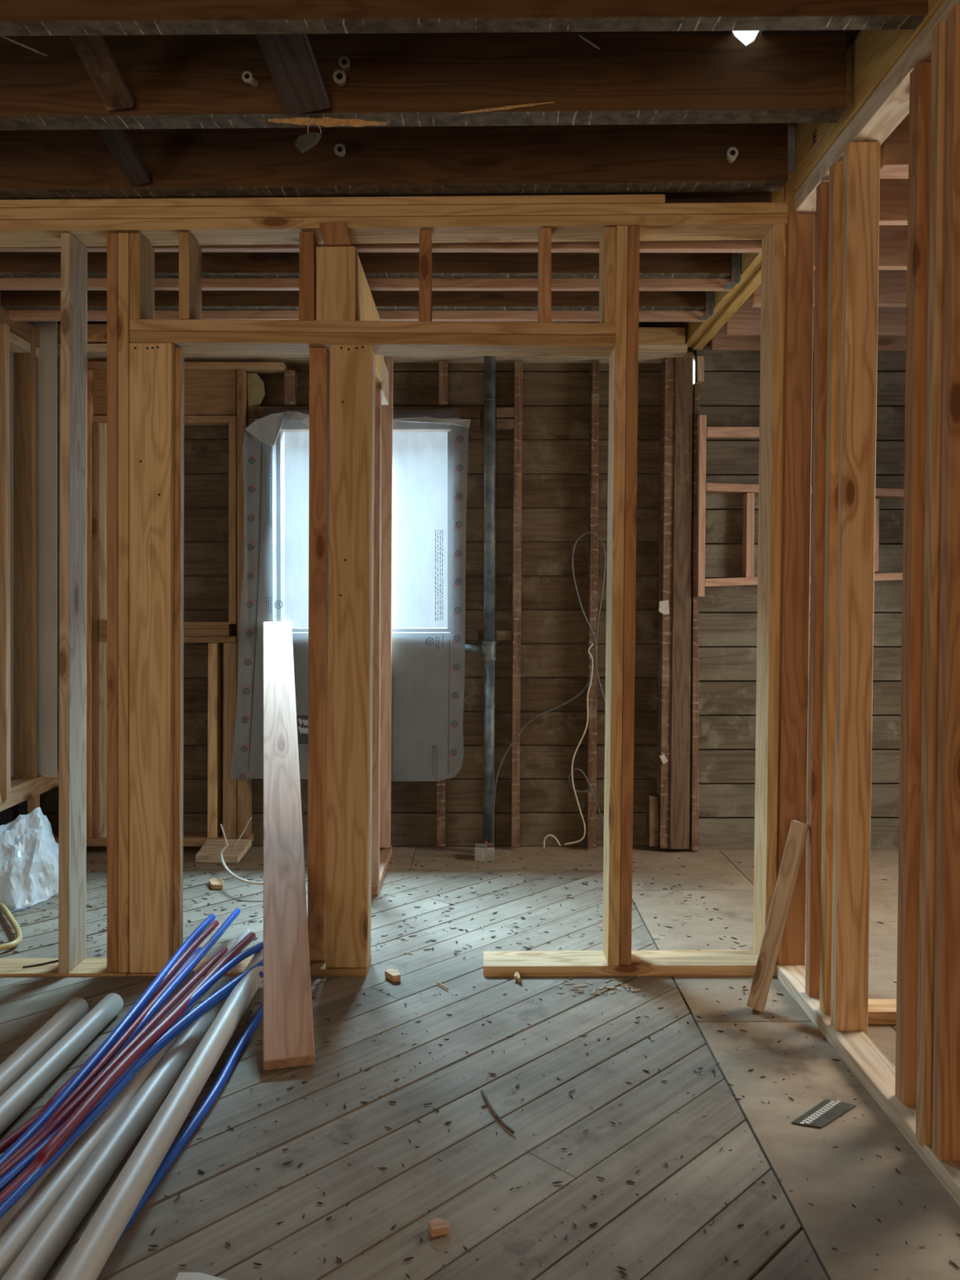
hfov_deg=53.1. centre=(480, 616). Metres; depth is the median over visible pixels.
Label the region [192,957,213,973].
plate
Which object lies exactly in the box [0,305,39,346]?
plate
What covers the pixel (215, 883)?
chip
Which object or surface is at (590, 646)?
wire
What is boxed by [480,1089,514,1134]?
strip
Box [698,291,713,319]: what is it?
hanger
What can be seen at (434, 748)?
print
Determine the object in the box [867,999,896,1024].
plate
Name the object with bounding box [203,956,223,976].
plate
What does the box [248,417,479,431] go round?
header
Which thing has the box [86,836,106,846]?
plate
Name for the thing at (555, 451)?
wall
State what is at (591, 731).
stud
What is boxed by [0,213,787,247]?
plate
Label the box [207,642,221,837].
stud
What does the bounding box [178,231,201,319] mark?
stud
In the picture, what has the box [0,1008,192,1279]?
pipe
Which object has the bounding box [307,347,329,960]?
stud
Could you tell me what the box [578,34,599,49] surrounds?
wood sliver
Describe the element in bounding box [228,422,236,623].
stud
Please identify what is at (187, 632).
sill
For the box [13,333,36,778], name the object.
stud
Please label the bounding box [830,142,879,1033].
stud
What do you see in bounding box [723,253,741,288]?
hanger
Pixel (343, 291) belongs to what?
stud
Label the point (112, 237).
stud
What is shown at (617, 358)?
stud
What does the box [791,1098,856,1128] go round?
plate
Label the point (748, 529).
upright
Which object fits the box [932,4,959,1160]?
stud
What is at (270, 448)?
print
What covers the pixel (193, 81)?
joist
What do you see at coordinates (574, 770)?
cable
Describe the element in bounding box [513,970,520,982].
wood sliver
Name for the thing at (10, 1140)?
tube
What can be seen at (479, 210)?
plate
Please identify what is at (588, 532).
cable
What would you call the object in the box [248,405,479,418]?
header
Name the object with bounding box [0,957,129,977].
plate
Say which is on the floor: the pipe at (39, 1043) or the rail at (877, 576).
the pipe at (39, 1043)
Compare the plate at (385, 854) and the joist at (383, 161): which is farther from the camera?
the plate at (385, 854)
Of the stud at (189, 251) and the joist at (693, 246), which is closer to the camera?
the stud at (189, 251)
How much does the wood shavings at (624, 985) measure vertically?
0.003 m
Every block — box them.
[427,1217,449,1237]
[465,627,478,640]
[495,630,511,640]
[645,792,658,846]
[694,355,703,383]
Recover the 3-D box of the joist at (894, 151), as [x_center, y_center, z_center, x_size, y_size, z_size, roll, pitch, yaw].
[1.878,-1.365,2.696,1.525,0.235,0.090,0,1,0]
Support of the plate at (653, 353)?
attached to the wall at (555, 451)
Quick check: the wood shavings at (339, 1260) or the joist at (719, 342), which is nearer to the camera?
the wood shavings at (339, 1260)
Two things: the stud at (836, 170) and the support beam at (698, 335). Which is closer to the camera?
the stud at (836, 170)
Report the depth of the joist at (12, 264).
3.63 m
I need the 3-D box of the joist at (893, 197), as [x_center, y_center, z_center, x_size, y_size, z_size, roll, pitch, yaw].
[1.877,-1.371,3.059,1.525,0.235,0.038,0,1,0]
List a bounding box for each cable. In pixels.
[492,531,605,840]
[568,768,604,832]
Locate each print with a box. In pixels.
[268,446,272,527]
[296,715,308,743]
[431,745,437,780]
[435,529,440,621]
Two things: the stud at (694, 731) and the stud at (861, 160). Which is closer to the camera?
the stud at (861, 160)
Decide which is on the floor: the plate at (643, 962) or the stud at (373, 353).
the plate at (643, 962)
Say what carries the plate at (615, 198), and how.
on the plate at (479, 210)
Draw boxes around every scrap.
[175,1272,226,1279]
[246,373,265,406]
[658,600,669,614]
[659,754,667,764]
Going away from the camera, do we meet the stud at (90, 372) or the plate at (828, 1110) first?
the plate at (828, 1110)
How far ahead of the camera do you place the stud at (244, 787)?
4.58 m
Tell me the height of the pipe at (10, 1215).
0.052 m
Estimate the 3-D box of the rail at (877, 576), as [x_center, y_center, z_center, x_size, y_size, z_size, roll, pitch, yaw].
[1.592,-0.177,4.608,1.041,0.070,0.070,0,1,0]
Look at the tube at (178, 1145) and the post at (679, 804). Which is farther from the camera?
the post at (679, 804)
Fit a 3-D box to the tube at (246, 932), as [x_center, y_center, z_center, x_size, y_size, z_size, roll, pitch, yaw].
[-0.804,1.074,2.769,0.046,0.044,0.980,0,1,3]
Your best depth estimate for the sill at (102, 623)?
4.58 m
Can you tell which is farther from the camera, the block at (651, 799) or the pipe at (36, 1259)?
the block at (651, 799)
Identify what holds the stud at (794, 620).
on the plate at (876, 1073)
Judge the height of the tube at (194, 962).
0.059 m
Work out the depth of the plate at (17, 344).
4.23 m
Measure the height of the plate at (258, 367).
0.037 m
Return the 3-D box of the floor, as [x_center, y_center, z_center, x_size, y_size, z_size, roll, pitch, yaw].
[-0.169,1.241,1.244,5.770,0.100,7.350,0,1,0]
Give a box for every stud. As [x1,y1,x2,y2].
[0,323,10,799]
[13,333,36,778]
[57,232,87,973]
[57,356,60,773]
[86,369,93,837]
[92,422,98,837]
[98,422,106,837]
[106,232,118,972]
[118,232,130,972]
[128,342,174,973]
[129,232,154,319]
[173,348,184,955]
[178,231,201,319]
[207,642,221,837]
[222,642,237,837]
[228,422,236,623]
[236,369,252,837]
[284,369,297,406]
[298,231,319,319]
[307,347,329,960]
[315,246,383,382]
[325,344,372,968]
[368,348,375,961]
[371,390,381,886]
[379,357,393,848]
[418,229,431,321]
[436,779,445,847]
[438,360,448,407]
[511,360,522,847]
[537,227,551,322]
[585,360,599,847]
[599,226,615,323]
[602,225,627,965]
[619,225,639,964]
[656,357,675,848]
[689,383,699,850]
[753,223,785,955]
[775,213,814,966]
[804,182,829,997]
[819,162,843,1014]
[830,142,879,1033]
[894,62,931,1105]
[915,20,947,1148]
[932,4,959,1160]
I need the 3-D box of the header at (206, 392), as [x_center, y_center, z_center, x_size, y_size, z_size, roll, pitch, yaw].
[-1.512,-1.073,4.614,0.692,0.216,0.050,0,1,0]
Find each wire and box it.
[219,823,228,844]
[219,844,263,884]
[233,817,252,846]
[542,834,560,848]
[564,643,593,844]
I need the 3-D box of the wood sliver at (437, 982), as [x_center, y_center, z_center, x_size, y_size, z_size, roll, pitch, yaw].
[-0.118,1.157,3.011,0.006,0.006,0.064,-1,1,-36]
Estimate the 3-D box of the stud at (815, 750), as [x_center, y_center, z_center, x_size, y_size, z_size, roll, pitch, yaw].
[1.025,-0.068,2.842,0.100,2.407,0.038,0,1,0]
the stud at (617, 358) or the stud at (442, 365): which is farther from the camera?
the stud at (442, 365)
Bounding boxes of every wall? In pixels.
[0,290,57,777]
[10,320,906,850]
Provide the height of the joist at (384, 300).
0.235 m
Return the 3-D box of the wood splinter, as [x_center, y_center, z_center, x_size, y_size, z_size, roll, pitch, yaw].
[-0.402,-1.304,2.532,0.313,0.024,0.004,0,1,0]
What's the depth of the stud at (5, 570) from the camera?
4.02 m
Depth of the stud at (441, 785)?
4.64 m
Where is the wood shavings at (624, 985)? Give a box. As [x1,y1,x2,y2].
[7,847,924,1277]
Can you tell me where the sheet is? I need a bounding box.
[0,794,39,825]
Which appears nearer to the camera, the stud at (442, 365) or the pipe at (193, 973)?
the pipe at (193, 973)
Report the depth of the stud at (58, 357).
4.55 m
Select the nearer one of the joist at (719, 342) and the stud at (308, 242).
the stud at (308, 242)
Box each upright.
[696,414,706,596]
[742,493,754,577]
[874,498,879,571]
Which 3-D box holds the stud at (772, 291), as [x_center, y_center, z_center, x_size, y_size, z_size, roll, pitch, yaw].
[0.949,-0.065,3.157,0.053,2.385,0.140,0,1,0]
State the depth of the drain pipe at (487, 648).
4.56 m
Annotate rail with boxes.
[704,572,902,586]
[706,426,782,438]
[706,482,903,498]
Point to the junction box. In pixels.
(485, 851)
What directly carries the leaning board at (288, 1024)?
on the floor
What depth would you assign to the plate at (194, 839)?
4.61 m
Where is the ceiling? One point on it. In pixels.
(851, 35)
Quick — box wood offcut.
[195,839,251,862]
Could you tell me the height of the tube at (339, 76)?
0.036 m
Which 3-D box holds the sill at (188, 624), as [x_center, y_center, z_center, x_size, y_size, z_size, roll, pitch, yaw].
[-1.317,0.042,4.642,0.226,0.032,0.090,0,1,0]
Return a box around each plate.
[0,194,665,208]
[0,202,787,219]
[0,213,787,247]
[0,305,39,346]
[0,769,58,811]
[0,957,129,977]
[9,331,38,357]
[52,832,58,844]
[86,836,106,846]
[87,343,106,361]
[87,361,287,373]
[92,415,106,423]
[127,973,159,975]
[182,832,253,846]
[183,415,236,426]
[184,353,309,363]
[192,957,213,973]
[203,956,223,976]
[222,956,253,976]
[310,953,371,977]
[371,844,391,895]
[374,356,388,404]
[383,355,484,363]
[483,950,776,977]
[495,355,608,363]
[638,343,687,363]
[775,964,959,1205]
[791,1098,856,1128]
[794,0,959,212]
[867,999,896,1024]
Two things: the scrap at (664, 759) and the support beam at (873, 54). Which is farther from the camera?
the scrap at (664, 759)
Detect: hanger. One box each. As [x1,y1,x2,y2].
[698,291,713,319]
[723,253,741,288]
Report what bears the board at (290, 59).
attached to the joist at (17, 17)
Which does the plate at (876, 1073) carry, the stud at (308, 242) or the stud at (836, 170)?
the stud at (836, 170)
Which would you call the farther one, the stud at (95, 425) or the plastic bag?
the stud at (95, 425)
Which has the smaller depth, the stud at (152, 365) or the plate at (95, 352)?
the stud at (152, 365)
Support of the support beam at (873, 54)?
on the plate at (888, 104)
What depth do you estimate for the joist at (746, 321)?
4.32 m
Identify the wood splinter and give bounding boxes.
[267,117,386,127]
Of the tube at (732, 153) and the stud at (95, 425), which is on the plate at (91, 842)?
the stud at (95, 425)
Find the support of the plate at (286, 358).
attached to the wall at (555, 451)
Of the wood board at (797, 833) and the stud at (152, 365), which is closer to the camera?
the wood board at (797, 833)
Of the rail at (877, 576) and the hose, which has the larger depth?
the rail at (877, 576)
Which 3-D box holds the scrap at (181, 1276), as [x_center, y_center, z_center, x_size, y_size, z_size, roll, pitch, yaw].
[-0.483,1.177,1.689,0.111,0.011,0.053,0,1,0]
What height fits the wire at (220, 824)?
0.110 m
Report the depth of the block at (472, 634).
4.62 m
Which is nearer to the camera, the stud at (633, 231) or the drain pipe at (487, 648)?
the stud at (633, 231)
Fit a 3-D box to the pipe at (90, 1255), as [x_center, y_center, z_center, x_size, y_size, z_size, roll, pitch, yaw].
[-0.688,1.121,1.891,0.062,0.114,2.352,0,1,0]
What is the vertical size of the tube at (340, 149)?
0.036 m
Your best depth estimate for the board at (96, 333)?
4.46 m
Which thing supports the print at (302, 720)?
attached to the wrap
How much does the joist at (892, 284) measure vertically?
0.235 m
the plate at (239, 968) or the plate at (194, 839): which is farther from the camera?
the plate at (194, 839)
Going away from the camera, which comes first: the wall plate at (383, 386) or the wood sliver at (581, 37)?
the wood sliver at (581, 37)
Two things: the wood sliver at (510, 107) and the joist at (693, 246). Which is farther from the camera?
the joist at (693, 246)
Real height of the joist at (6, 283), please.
0.235 m
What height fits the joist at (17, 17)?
0.444 m
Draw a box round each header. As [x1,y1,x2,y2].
[92,369,236,415]
[129,319,615,356]
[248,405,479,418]
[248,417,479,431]
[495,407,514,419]
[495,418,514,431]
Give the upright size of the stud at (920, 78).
2.420 m
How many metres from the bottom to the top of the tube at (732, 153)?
0.042 m
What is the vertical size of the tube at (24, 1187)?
0.030 m
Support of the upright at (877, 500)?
on the rail at (877, 576)
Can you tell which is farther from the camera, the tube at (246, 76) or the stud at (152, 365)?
the stud at (152, 365)
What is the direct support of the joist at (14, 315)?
on the hanger at (709, 295)
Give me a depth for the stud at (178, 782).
3.13 m
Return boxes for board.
[57,323,684,344]
[69,35,133,110]
[98,128,151,185]
[255,33,330,115]
[262,621,315,1070]
[746,820,808,1011]
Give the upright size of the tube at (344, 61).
0.032 m
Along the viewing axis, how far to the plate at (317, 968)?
3.10 m
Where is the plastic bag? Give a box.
[0,807,58,913]
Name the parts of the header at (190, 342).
door header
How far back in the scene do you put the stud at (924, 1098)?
2.06 m
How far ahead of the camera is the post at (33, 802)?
4.34 m
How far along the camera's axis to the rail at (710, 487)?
4.57 m
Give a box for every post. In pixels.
[26,795,39,813]
[669,351,693,848]
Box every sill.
[98,619,106,641]
[183,621,233,628]
[183,628,233,635]
[183,635,237,642]
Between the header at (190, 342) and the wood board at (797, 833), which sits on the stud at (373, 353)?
the header at (190, 342)
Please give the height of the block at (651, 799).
0.245 m
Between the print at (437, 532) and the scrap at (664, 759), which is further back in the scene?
the scrap at (664, 759)
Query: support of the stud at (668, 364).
on the floor
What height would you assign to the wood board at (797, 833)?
0.557 m
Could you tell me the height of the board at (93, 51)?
0.198 m
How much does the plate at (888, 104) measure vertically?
0.060 m
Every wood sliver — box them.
[0,35,47,56]
[22,960,57,968]
[435,981,448,989]
[460,102,554,113]
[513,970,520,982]
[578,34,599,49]
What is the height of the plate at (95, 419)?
0.035 m
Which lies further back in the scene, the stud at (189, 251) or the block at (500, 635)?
the block at (500, 635)
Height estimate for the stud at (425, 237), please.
0.294 m
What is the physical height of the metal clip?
0.076 m
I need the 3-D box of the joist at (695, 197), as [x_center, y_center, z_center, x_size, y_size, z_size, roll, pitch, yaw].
[-0.519,-1.409,3.245,2.985,0.235,0.061,0,1,0]
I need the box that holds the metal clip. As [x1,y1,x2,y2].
[294,120,321,153]
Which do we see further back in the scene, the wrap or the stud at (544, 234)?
the wrap
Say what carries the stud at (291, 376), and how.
on the header at (254, 411)
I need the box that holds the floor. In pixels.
[0,845,959,1279]
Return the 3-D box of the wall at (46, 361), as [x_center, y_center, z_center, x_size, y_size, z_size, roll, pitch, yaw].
[-2.910,-0.259,1.197,0.954,2.900,7.280,0,1,9]
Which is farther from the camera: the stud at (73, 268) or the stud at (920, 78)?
the stud at (73, 268)
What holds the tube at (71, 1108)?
on the pipe at (193, 973)
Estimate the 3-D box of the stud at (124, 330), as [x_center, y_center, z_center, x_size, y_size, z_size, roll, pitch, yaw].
[-1.145,-0.038,3.149,0.049,2.373,0.140,0,1,0]
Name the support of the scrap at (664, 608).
attached to the stud at (668, 364)
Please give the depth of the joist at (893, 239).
3.46 m
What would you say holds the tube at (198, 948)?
on the pipe at (27, 1088)
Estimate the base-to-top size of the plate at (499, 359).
0.037 m
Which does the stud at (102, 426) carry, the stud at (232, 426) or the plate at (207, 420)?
the plate at (207, 420)
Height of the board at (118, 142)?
0.195 m
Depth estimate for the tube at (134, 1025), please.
2.24 m
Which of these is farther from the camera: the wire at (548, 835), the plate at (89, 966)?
the wire at (548, 835)
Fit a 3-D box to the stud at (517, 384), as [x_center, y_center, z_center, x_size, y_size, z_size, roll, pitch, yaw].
[0.178,-0.056,4.673,0.053,2.347,0.085,0,1,0]
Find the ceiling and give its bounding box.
[413,29,861,172]
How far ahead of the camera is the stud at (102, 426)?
4.60 m
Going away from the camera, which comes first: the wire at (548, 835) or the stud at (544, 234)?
the stud at (544, 234)
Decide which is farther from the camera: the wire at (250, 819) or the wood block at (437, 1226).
the wire at (250, 819)
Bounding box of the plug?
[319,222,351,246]
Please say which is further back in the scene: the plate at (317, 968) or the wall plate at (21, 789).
the wall plate at (21, 789)
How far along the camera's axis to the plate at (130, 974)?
3.10 m
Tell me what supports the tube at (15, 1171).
on the tube at (24, 1187)
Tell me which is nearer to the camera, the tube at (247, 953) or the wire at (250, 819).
the tube at (247, 953)
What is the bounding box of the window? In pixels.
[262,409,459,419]
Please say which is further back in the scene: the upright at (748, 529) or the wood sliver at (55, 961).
the upright at (748, 529)
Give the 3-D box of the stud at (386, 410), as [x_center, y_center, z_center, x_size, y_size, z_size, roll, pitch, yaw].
[-0.461,-0.060,4.517,0.107,2.299,0.038,0,1,0]
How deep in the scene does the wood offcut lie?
4.48 m
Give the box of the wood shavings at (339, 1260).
[0,857,959,1279]
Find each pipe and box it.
[0,992,123,1134]
[0,997,88,1096]
[0,1002,221,1279]
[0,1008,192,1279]
[0,1111,102,1235]
[54,948,263,1279]
[146,970,199,1025]
[465,355,496,843]
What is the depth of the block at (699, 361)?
4.59 m
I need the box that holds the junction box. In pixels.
[475,840,494,861]
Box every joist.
[0,0,928,35]
[0,30,846,130]
[0,123,787,199]
[0,240,761,253]
[0,252,731,278]
[0,277,731,291]
[0,290,706,311]
[8,191,769,203]
[8,310,706,321]
[710,324,906,351]
[724,293,906,335]
[751,257,906,306]
[798,212,907,270]
[879,178,908,225]
[880,113,909,178]
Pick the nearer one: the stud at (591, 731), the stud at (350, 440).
the stud at (350, 440)
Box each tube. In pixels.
[0,913,215,1164]
[0,920,218,1154]
[0,932,256,1204]
[0,940,212,1169]
[0,946,228,1177]
[0,959,263,1191]
[0,971,263,1219]
[39,908,240,1135]
[91,941,263,1110]
[112,1001,263,1250]
[123,946,201,1033]
[168,928,250,1029]
[241,71,258,86]
[333,69,346,86]
[333,143,346,157]
[338,56,350,71]
[726,146,738,163]
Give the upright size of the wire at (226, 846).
0.052 m
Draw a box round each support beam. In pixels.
[682,172,798,350]
[795,0,945,188]
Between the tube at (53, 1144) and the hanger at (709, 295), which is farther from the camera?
the hanger at (709, 295)
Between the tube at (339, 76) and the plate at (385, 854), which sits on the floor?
the plate at (385, 854)
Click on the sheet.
(7, 815)
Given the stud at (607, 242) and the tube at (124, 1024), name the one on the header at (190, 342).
the stud at (607, 242)
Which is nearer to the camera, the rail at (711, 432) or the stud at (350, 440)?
the stud at (350, 440)
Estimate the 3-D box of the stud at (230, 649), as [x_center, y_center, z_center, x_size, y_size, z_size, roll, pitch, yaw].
[-1.201,0.595,4.651,0.071,0.938,0.090,0,1,0]
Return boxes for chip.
[208,877,223,888]
[384,968,400,982]
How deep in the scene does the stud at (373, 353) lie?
3.17 m
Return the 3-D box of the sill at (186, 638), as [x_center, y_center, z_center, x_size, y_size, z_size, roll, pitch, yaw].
[-1.300,0.110,4.643,0.262,0.030,0.090,0,1,0]
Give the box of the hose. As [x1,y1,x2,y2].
[0,901,22,951]
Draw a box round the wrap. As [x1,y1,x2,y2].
[230,411,470,781]
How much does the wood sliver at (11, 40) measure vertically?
0.051 m
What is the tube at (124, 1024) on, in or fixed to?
on the tube at (198, 948)
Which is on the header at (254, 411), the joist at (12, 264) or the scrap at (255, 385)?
the scrap at (255, 385)
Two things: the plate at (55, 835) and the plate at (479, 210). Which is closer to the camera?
the plate at (479, 210)
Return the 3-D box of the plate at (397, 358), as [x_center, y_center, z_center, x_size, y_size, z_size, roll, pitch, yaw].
[-0.220,-1.256,4.620,0.476,0.037,0.141,0,1,0]
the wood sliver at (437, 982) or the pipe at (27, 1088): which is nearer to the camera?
the pipe at (27, 1088)
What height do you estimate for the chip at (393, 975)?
0.021 m
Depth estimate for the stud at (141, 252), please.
3.08 m
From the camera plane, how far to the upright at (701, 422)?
4.56 m
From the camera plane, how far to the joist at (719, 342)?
4.58 m
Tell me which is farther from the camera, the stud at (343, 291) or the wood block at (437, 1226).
the stud at (343, 291)
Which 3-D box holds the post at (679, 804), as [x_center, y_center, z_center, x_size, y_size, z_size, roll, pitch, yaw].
[0.964,-0.071,4.653,0.105,2.379,0.120,0,1,0]

